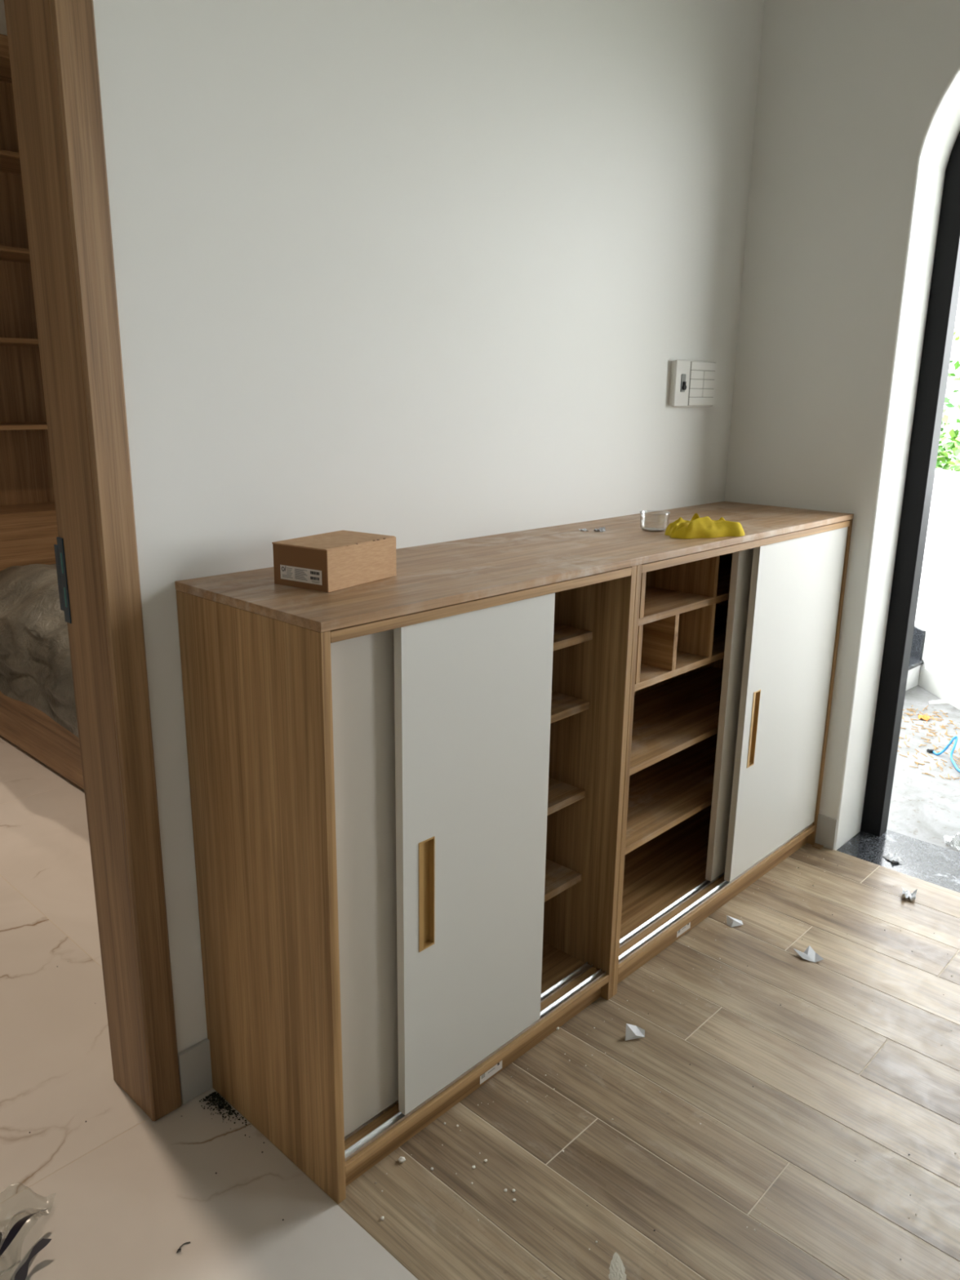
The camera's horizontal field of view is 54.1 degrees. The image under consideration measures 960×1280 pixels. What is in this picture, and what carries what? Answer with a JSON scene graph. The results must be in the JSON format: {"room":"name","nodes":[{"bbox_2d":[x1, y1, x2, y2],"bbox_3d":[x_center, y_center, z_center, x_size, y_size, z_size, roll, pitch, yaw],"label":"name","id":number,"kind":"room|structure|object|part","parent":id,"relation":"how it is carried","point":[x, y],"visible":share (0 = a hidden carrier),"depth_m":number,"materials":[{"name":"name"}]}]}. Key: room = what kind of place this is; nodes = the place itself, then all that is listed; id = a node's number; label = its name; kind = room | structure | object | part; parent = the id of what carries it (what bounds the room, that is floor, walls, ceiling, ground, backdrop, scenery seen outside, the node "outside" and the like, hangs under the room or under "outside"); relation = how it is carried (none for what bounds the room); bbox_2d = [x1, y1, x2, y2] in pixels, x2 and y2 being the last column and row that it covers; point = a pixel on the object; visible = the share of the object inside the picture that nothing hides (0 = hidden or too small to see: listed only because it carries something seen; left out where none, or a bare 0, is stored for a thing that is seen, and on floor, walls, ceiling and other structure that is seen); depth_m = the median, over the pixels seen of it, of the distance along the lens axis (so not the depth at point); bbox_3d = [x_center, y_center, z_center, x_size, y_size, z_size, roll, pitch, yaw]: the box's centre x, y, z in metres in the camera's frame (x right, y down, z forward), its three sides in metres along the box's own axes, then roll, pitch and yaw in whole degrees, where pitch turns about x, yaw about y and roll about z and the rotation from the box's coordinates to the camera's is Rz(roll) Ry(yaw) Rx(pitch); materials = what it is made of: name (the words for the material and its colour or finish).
{"room":"entryway","nodes":[
{"label":"entryway","id":0,"kind":"room"},
{"bbox_2d":[0,0,7,35],"bbox_3d":[-2.657,-1.405,3.373,0.100,3.660,3.850,14,20,41],"label":"wall","id":1,"kind":"structure","parent":0,"point":[2,17],"depth_m":3.79,"materials":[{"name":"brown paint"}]},
{"bbox_2d":[93,0,764,1053],"bbox_3d":[-1.570,-0.591,0.373,0.132,3.660,6.628,14,20,41],"label":"wall","id":2,"kind":"structure","parent":0,"point":[417,273],"depth_m":1.80,"materials":[{"name":"white paint"}]},
{"bbox_2d":[4,0,182,1121],"bbox_3d":[-0.935,-0.123,1.215,0.177,2.220,0.948,14,20,41],"label":"door frame","id":3,"kind":"structure","parent":2,"relation":"in","point":[52,46],"depth_m":1.48,"materials":[{"name":"brown wood"}]},
{"bbox_3d":[-0.703,-0.101,1.583,0.035,0.145,0.002,14,20,41],"label":"strike plate","id":4,"kind":"part","parent":3,"relation":"part of","materials":[{"name":"black metal"}]},
{"bbox_2d":[177,1038,213,1104],"bbox_3d":[-0.543,0.822,1.791,0.010,0.108,0.064,14,20,41],"label":"baseboard","id":5,"kind":"structure","parent":2,"relation":"attached to","point":[194,1062],"depth_m":1.79,"materials":[{"name":"grey tile"}]},
{"bbox_2d":[668,360,715,406],"bbox_3d":[0.589,-0.706,2.590,0.028,0.121,0.204,14,20,41],"label":"switch panel","id":6,"kind":"object","parent":2,"relation":"attached to","point":[692,383],"visible":1,"depth_m":2.57,"materials":[{"name":"white plastic"}]},
{"bbox_3d":[0.549,-0.694,2.538,0.002,0.047,0.022,14,20,41],"label":"lock plate","id":7,"kind":"part","parent":6,"relation":"part of","materials":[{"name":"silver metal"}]},
{"bbox_2d":[0,734,959,1279],"bbox_3d":[-0.437,1.445,-0.219,8.940,0.060,6.628,14,20,41],"label":"floor","id":8,"kind":"structure","parent":0,"point":[122,1190],"depth_m":1.73,"materials":[{"name":"brown wood"}]},
{"bbox_2d":[0,1208,51,1279],"bbox_3d":[-0.785,0.932,1.448,0.237,0.062,0.180,-3,15,-15],"label":"strap","id":9,"kind":"object","parent":8,"relation":"on","point":[21,1274],"visible":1,"depth_m":1.44,"materials":[{"name":"black"}]},
{"bbox_2d":[0,33,58,571],"bbox_3d":[-2.142,-0.990,3.720,0.335,2.574,2.300,14,20,41],"label":"bookcase","id":10,"kind":"object","parent":8,"relation":"on","point":[28,530],"visible":0.02,"depth_m":3.99,"materials":[{"name":"brown wood"}]},
{"bbox_3d":[-2.115,-2.194,3.390,0.310,0.076,2.263,14,20,41],"label":"rail","id":11,"kind":"part","parent":10,"relation":"part of","materials":[{"name":"brown wood"}]},
{"bbox_3d":[-2.120,-1.837,3.486,0.310,0.018,2.263,14,20,41],"label":"shelf","id":12,"kind":"part","parent":10,"relation":"part of","materials":[{"name":"brown wood"}]},
{"bbox_3d":[-2.125,-1.504,3.574,0.310,0.018,2.263,14,20,41],"label":"shelf","id":13,"kind":"part","parent":10,"relation":"part of","materials":[{"name":"brown wood"}]},
{"bbox_3d":[-2.130,-1.175,3.662,0.310,0.018,2.263,14,20,41],"label":"shelf","id":14,"kind":"part","parent":10,"relation":"part of","materials":[{"name":"brown wood"}]},
{"bbox_3d":[-2.134,-0.849,3.748,0.310,0.018,2.263,14,20,41],"label":"shelf","id":15,"kind":"part","parent":10,"relation":"part of","materials":[{"name":"brown wood"}]},
{"bbox_3d":[-2.148,-0.510,3.847,0.284,0.018,2.263,14,20,41],"label":"shelf","id":16,"kind":"part","parent":10,"relation":"part of","materials":[{"name":"brown wood"}]},
{"bbox_3d":[-2.038,-0.297,3.794,0.025,0.400,2.263,14,20,41],"label":"headboard rail","id":17,"kind":"part","parent":10,"relation":"part of","materials":[{"name":"brown wood"}]},
{"bbox_2d":[0,691,84,789],"bbox_3d":[-0.961,0.180,3.539,2.045,0.440,1.188,14,20,41],"label":"drawer","id":18,"kind":"object","parent":8,"relation":"on","point":[24,725],"visible":0.03,"depth_m":3.30,"materials":[{"name":"brown wood"}]},
{"bbox_2d":[0,564,79,737],"bbox_3d":[-0.982,-0.024,3.467,2.015,0.429,1.245,14,20,41],"label":"plastic bag","id":19,"kind":"object","parent":18,"relation":"on","point":[36,666],"visible":0.14,"depth_m":3.22,"materials":[{"name":"plastic"}]},
{"bbox_2d":[176,1241,190,1253],"bbox_3d":[-0.469,0.958,1.484,0.008,0.004,0.026,9,17,28],"label":"thread","id":20,"kind":"object","parent":8,"relation":"on","point":[179,1249],"visible":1,"depth_m":1.48,"materials":[{"name":"black"}]},
{"bbox_2d":[199,1091,246,1136],"bbox_3d":[-0.476,0.887,1.753,0.139,0.005,0.044,14,20,41],"label":"granules","id":21,"kind":"object","parent":8,"relation":"on","point":[214,1095],"visible":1,"depth_m":1.78,"materials":[{"name":"black"}]},
{"bbox_2d":[176,565,636,1204],"bbox_3d":[-0.106,0.360,1.846,0.396,0.985,0.777,14,20,41],"label":"cabinet","id":22,"kind":"object","parent":8,"relation":"on","point":[406,828],"visible":0.93,"depth_m":1.61,"materials":[{"name":"brown wood"}]},
{"bbox_3d":[-0.368,0.428,1.578,0.396,0.985,0.017,14,20,41],"label":"panel","id":23,"kind":"part","parent":22,"relation":"part of","materials":[{"name":"brown wood"}]},
{"bbox_3d":[-0.123,0.393,1.612,0.017,0.889,0.377,14,20,41],"label":"sliding door","id":24,"kind":"part","parent":22,"relation":"part of","materials":[{"name":"beige laminate"}]},
{"bbox_3d":[-0.094,0.430,1.594,0.013,0.204,0.036,14,20,41],"label":"handle","id":25,"kind":"part","parent":22,"relation":"part of","materials":[{"name":"gold metal"}]},
{"bbox_3d":[-0.005,0.376,1.682,0.017,0.889,0.372,14,20,41],"label":"sliding door","id":26,"kind":"part","parent":22,"relation":"part of","materials":[{"name":"white laminate"}]},
{"bbox_3d":[-0.110,0.783,1.956,0.389,0.018,0.743,14,20,41],"label":"panel","id":27,"kind":"part","parent":22,"relation":"part of","materials":[{"name":"brown wood"}]},
{"bbox_3d":[-0.100,-0.106,1.722,0.396,0.017,0.743,14,20,41],"label":"panel","id":28,"kind":"part","parent":22,"relation":"part of","materials":[{"name":"brown wood"}]},
{"bbox_2d":[174,501,853,632],"bbox_3d":[0.261,-0.216,2.087,0.398,0.015,1.827,14,20,41],"label":"cabinet top","id":29,"kind":"object","parent":22,"relation":"on","point":[443,574],"visible":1,"depth_m":1.77,"materials":[{"name":"brown wood"}]},
{"bbox_2d":[271,529,396,592],"bbox_3d":[-0.244,-0.137,1.596,0.121,0.070,0.177,10,18,31],"label":"cardboard box","id":30,"kind":"object","parent":29,"relation":"on","point":[330,562],"visible":1,"depth_m":1.54,"materials":[{"name":"brown cardboard"}]},
{"bbox_3d":[-0.292,-0.117,1.527,0.117,0.067,0.002,10,18,31],"label":"panel","id":31,"kind":"part","parent":30,"relation":"part of","materials":[{"name":"brown cardboard"}]},
{"bbox_2d":[282,567,319,583],"bbox_3d":[-0.291,-0.106,1.527,0.082,0.018,0.001,10,18,31],"label":"print","id":32,"kind":"object","parent":30,"relation":"on","point":[290,575],"depth_m":1.53,"materials":[{"name":"grey paper"}]},
{"bbox_3d":[-0.244,-0.169,1.587,0.121,0.003,0.177,10,18,31],"label":"lid","id":33,"kind":"part","parent":30,"relation":"part of","materials":[{"name":"cardboard"}]},
{"bbox_2d":[594,526,605,532],"bbox_3d":[0.283,-0.261,2.210,0.025,0.008,0.038,5,16,17],"label":"scrap","id":34,"kind":"object","parent":29,"relation":"on","point":[601,529],"visible":1,"depth_m":2.21,"materials":[{"name":"silver metal"}]},
{"bbox_2d":[640,510,670,532],"bbox_3d":[0.413,-0.281,2.227,0.071,0.044,0.071,14,20,41],"label":"plastic cup","id":35,"kind":"object","parent":29,"relation":"on","point":[659,530],"visible":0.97,"depth_m":2.22,"materials":[{"name":"white"}]},
{"bbox_2d":[664,513,745,538],"bbox_3d":[0.518,-0.266,2.164,0.198,0.048,0.094,-4,16,-18],"label":"cleaning cloth","id":36,"kind":"object","parent":29,"relation":"on","point":[697,527],"visible":1,"depth_m":2.13,"materials":[{"name":"yellow fabric"}]},
{"bbox_2d":[544,858,581,902],"bbox_3d":[-0.139,0.566,1.929,0.302,0.017,0.743,14,20,41],"label":"shelf","id":37,"kind":"object","parent":22,"relation":"attached to","point":[561,874],"depth_m":2.08,"materials":[{"name":"brown wood"}]},
{"bbox_2d":[546,777,585,815],"bbox_3d":[-0.136,0.372,1.878,0.302,0.017,0.743,14,20,41],"label":"shelf","id":38,"kind":"object","parent":22,"relation":"attached to","point":[562,792],"depth_m":2.03,"materials":[{"name":"brown wood"}]},
{"bbox_2d":[550,690,589,723],"bbox_3d":[-0.133,0.176,1.825,0.302,0.017,0.743,14,20,41],"label":"shelf","id":39,"kind":"object","parent":22,"relation":"attached to","point":[564,704],"depth_m":1.98,"materials":[{"name":"brown wood"}]},
{"bbox_2d":[553,623,592,650],"bbox_3d":[-0.131,0.029,1.786,0.302,0.017,0.743,14,20,41],"label":"shelf","id":40,"kind":"object","parent":22,"relation":"attached to","point":[565,635],"depth_m":1.93,"materials":[{"name":"brown wood"}]},
{"bbox_3d":[0.155,0.293,2.114,0.396,0.985,0.017,14,20,41],"label":"panel","id":41,"kind":"part","parent":22,"relation":"part of","materials":[{"name":"brown wood"}]},
{"bbox_2d":[29,882,944,1260],"bbox_3d":[-0.293,0.865,1.850,3.292,0.003,1.683,0,15,-3],"label":"grit","id":42,"kind":"object","parent":8,"relation":"on","point":[814,882],"visible":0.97,"depth_m":1.69,"materials":[{"name":"black"}]},
{"bbox_2d":[608,1252,626,1279],"bbox_3d":[0.212,0.979,1.446,0.028,0.002,0.086,4,15,11],"label":"smear","id":43,"kind":"object","parent":8,"relation":"on","point":[617,1270],"visible":1,"depth_m":1.46,"materials":[{"name":"beige"}]},
{"bbox_2d":[625,1023,644,1040],"bbox_3d":[0.326,0.824,1.982,0.045,0.030,0.020,-2,15,-9],"label":"paper scrap","id":44,"kind":"object","parent":8,"relation":"on","point":[633,1032],"visible":1,"depth_m":1.98,"materials":[{"name":"white paper"}]},
{"bbox_2d":[375,856,955,1249],"bbox_3d":[0.758,0.879,1.843,1.101,0.009,1.720,14,20,41],"label":"crumbs","id":45,"kind":"object","parent":8,"relation":"on","point":[402,1159],"visible":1,"depth_m":1.65,"materials":[{"name":"white"}]},
{"bbox_2d":[612,519,853,996],"bbox_3d":[0.522,0.198,2.490,0.396,0.985,1.049,14,20,41],"label":"cabinet","id":46,"kind":"object","parent":8,"relation":"on","point":[735,646],"visible":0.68,"depth_m":2.44,"materials":[{"name":"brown wood"}]},
{"bbox_3d":[0.167,0.289,2.127,0.396,0.985,0.017,14,20,41],"label":"panel","id":47,"kind":"part","parent":46,"relation":"part of","materials":[{"name":"brown wood"}]},
{"bbox_2d":[625,733,717,854],"bbox_3d":[0.489,0.404,2.574,0.302,0.017,1.014,14,20,41],"label":"shelf","id":48,"kind":"object","parent":46,"relation":"attached to","point":[663,794],"depth_m":2.52,"materials":[{"name":"brown wood"}]},
{"bbox_3d":[0.380,0.161,2.619,0.006,0.946,1.014,14,20,41],"label":"panel","id":49,"kind":"part","parent":46,"relation":"part of","materials":[{"name":"brown wood"}]},
{"bbox_2d":[629,666,723,775],"bbox_3d":[0.492,0.210,2.522,0.302,0.017,1.014,14,20,41],"label":"shelf","id":50,"kind":"object","parent":46,"relation":"attached to","point":[672,715],"depth_m":2.52,"materials":[{"name":"brown wood"}]},
{"bbox_2d":[634,604,728,691],"bbox_3d":[0.495,0.013,2.470,0.302,0.017,1.014,14,20,41],"label":"shelf","id":51,"kind":"object","parent":46,"relation":"attached to","point":[652,672],"depth_m":2.31,"materials":[{"name":"brown wood"}]},
{"bbox_2d":[638,555,732,626],"bbox_3d":[0.497,-0.133,2.431,0.302,0.017,1.014,14,20,41],"label":"shelf","id":52,"kind":"object","parent":46,"relation":"attached to","point":[663,600],"depth_m":2.29,"materials":[{"name":"brown wood"}]},
{"bbox_3d":[0.518,0.620,2.600,0.389,0.018,1.014,14,20,41],"label":"panel","id":53,"kind":"part","parent":46,"relation":"part of","materials":[{"name":"brown wood"}]},
{"bbox_3d":[0.783,0.158,2.542,0.017,0.889,0.512,14,20,41],"label":"sliding door","id":54,"kind":"part","parent":46,"relation":"part of","materials":[{"name":"beige laminate"}]},
{"bbox_3d":[0.528,-0.269,2.366,0.396,0.017,1.014,14,20,41],"label":"panel","id":55,"kind":"part","parent":46,"relation":"part of","materials":[{"name":"brown wood"}]},
{"bbox_3d":[0.695,0.226,2.402,0.013,0.204,0.036,14,20,41],"label":"handle","id":56,"kind":"part","parent":46,"relation":"part of","materials":[{"name":"gold metal"}]},
{"bbox_3d":[0.876,0.106,2.853,0.396,0.985,0.017,14,20,41],"label":"panel","id":57,"kind":"part","parent":46,"relation":"part of","materials":[{"name":"white laminate"}]},
{"bbox_3d":[0.831,0.160,2.538,0.017,0.889,0.507,14,20,41],"label":"sliding door","id":58,"kind":"part","parent":46,"relation":"part of","materials":[{"name":"white laminate"}]},
{"bbox_2d":[726,915,742,927],"bbox_3d":[0.653,0.721,2.407,0.040,0.020,0.024,1,15,0],"label":"paper scrap","id":59,"kind":"object","parent":8,"relation":"on","point":[731,922],"visible":1,"depth_m":2.41,"materials":[{"name":"white paper"}]},
{"bbox_2d":[793,945,823,962],"bbox_3d":[0.794,0.760,2.272,0.042,0.016,0.060,-6,16,-23],"label":"paper scrap","id":60,"kind":"object","parent":8,"relation":"on","point":[809,954],"visible":1,"depth_m":2.27,"materials":[{"name":"white paper"}]},
{"bbox_2d":[812,843,823,848],"bbox_3d":[1.019,0.621,2.833,0.026,0.004,0.026,14,20,41],"label":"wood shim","id":61,"kind":"object","parent":8,"relation":"on","point":[817,846],"visible":1,"depth_m":2.83,"materials":[{"name":"brown wood"}]},
{"bbox_2d":[902,887,917,901],"bbox_3d":[1.163,0.689,2.551,0.039,0.022,0.044,9,17,27],"label":"paper wad","id":62,"kind":"object","parent":8,"relation":"on","point":[906,894],"visible":1,"depth_m":2.55,"materials":[{"name":"white paper"}]},
{"bbox_2d":[724,0,959,850],"bbox_3d":[3.030,-0.630,0.766,6.280,3.660,0.262,14,20,41],"label":"wall","id":63,"kind":"structure","parent":0,"point":[857,123],"depth_m":2.54,"materials":[{"name":"white paint"}]},
{"bbox_2d":[814,813,837,849],"bbox_3d":[1.039,0.576,2.821,0.058,0.098,0.006,14,20,41],"label":"baseboard","id":64,"kind":"structure","parent":63,"relation":"attached to","point":[826,827],"depth_m":2.82,"materials":[{"name":"grey tile"}]},
{"bbox_2d":[836,131,959,893],"bbox_3d":[1.491,-0.382,2.326,0.891,2.336,0.257,14,20,41],"label":"door frame","id":65,"kind":"structure","parent":63,"relation":"in","point":[923,860],"depth_m":2.70,"materials":[{"name":"black metal"}]},
{"bbox_2d":[883,852,903,862],"bbox_3d":[1.216,0.640,2.764,0.038,0.017,0.050,-3,15,-13],"label":"paper wad","id":66,"kind":"object","parent":65,"relation":"on","point":[893,858],"visible":1,"depth_m":2.76,"materials":[{"name":"white paper"}]},
{"bbox_2d":[886,684,959,852],"bbox_3d":[3.263,0.558,3.941,8.200,0.320,4.110,14,20,41],"label":"ground","id":67,"kind":"structure","parent":0,"point":[925,807],"depth_m":3.42,"materials":[{"name":"concrete"}]},
{"bbox_2d":[905,625,925,690],"bbox_3d":[1.620,-0.074,4.673,1.025,0.479,2.178,14,20,41],"label":"stair","id":68,"kind":"structure","parent":67,"relation":"on","point":[916,661],"depth_m":4.51,"materials":[{"name":"stone"}]},
{"bbox_3d":[2.112,-0.019,4.665,0.014,0.141,0.340,0,15,-3],"label":"skirting","id":69,"kind":"part","parent":68,"relation":"part of","materials":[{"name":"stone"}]},
{"bbox_2d":[917,714,930,720],"bbox_3d":[1.920,0.333,4.063,0.049,0.014,0.068,6,16,20],"label":"dry leaf","id":70,"kind":"object","parent":67,"relation":"on","point":[923,717],"visible":1,"depth_m":4.06,"materials":[{"name":"yellow plant"}]},
{"bbox_2d":[897,705,959,781],"bbox_3d":[1.894,0.413,3.771,0.728,0.008,0.834,14,20,41],"label":"litter","id":71,"kind":"object","parent":67,"relation":"on","point":[913,711],"visible":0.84,"depth_m":3.85,"materials":[{"name":"brown"}]},
{"bbox_2d":[928,699,948,704],"bbox_3d":[2.118,0.281,4.284,0.179,0.006,0.043,-2,15,-10],"label":"board offcut","id":72,"kind":"object","parent":67,"relation":"on","point":[940,701],"visible":0.73,"depth_m":4.26,"materials":[{"name":"white"}]},
{"bbox_2d":[926,736,959,772],"bbox_3d":[1.817,0.437,3.548,0.101,0.079,0.276,-1,15,-8],"label":"cable","id":73,"kind":"object","parent":67,"relation":"on","point":[956,738],"visible":1,"depth_m":3.63,"materials":[{"name":"blue plastic"}]},
{"bbox_2d":[944,832,959,849],"bbox_3d":[1.481,0.618,2.921,0.066,0.039,0.086,6,16,19],"label":"plastic wad","id":74,"kind":"object","parent":67,"relation":"on","point":[953,837],"visible":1,"depth_m":2.92,"materials":[{"name":"white plastic"}]},
{"bbox_2d":[914,468,959,710],"bbox_3d":[2.240,-0.140,3.945,0.190,0.998,7.400,0,15,-3],"label":"wall","id":75,"kind":"structure","parent":0,"point":[938,606],"depth_m":4.34,"materials":[{"name":"white paint"}]},
{"bbox_3d":[2.220,0.707,2.513,0.010,0.096,4.200,0,15,-3],"label":"skirting","id":76,"kind":"part","parent":75,"relation":"part of","materials":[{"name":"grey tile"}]},
{"bbox_3d":[2.236,0.317,2.409,0.012,0.905,4.200,0,15,-3],"label":"plaster panel","id":77,"kind":"part","parent":75,"relation":"part of","materials":[{"name":"white paint"}]},
{"bbox_2d":[946,380,959,389],"bbox_3d":[2.255,-0.827,3.763,0.047,0.423,7.200,0,15,-3],"label":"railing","id":78,"kind":"object","parent":75,"relation":"on","point":[951,384],"visible":0.02,"depth_m":4.38,"materials":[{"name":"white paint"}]},
{"label":"outside","id":79,"kind":"structure","parent":0,"visible":0},
{"bbox_3d":[6.586,2.598,9.525,120.000,0.100,100.000,14,20,41],"label":"ground","id":80,"kind":"structure","parent":79,"visible":0},
{"bbox_2d":[935,326,959,471],"bbox_3d":[6.408,-1.558,13.318,4.343,5.992,4.575,14,20,41],"label":"tree","id":81,"kind":"object","parent":80,"relation":"on","point":[953,446],"visible":0.06,"depth_m":12.30,"materials":[{"name":"green plant"}]}
]}

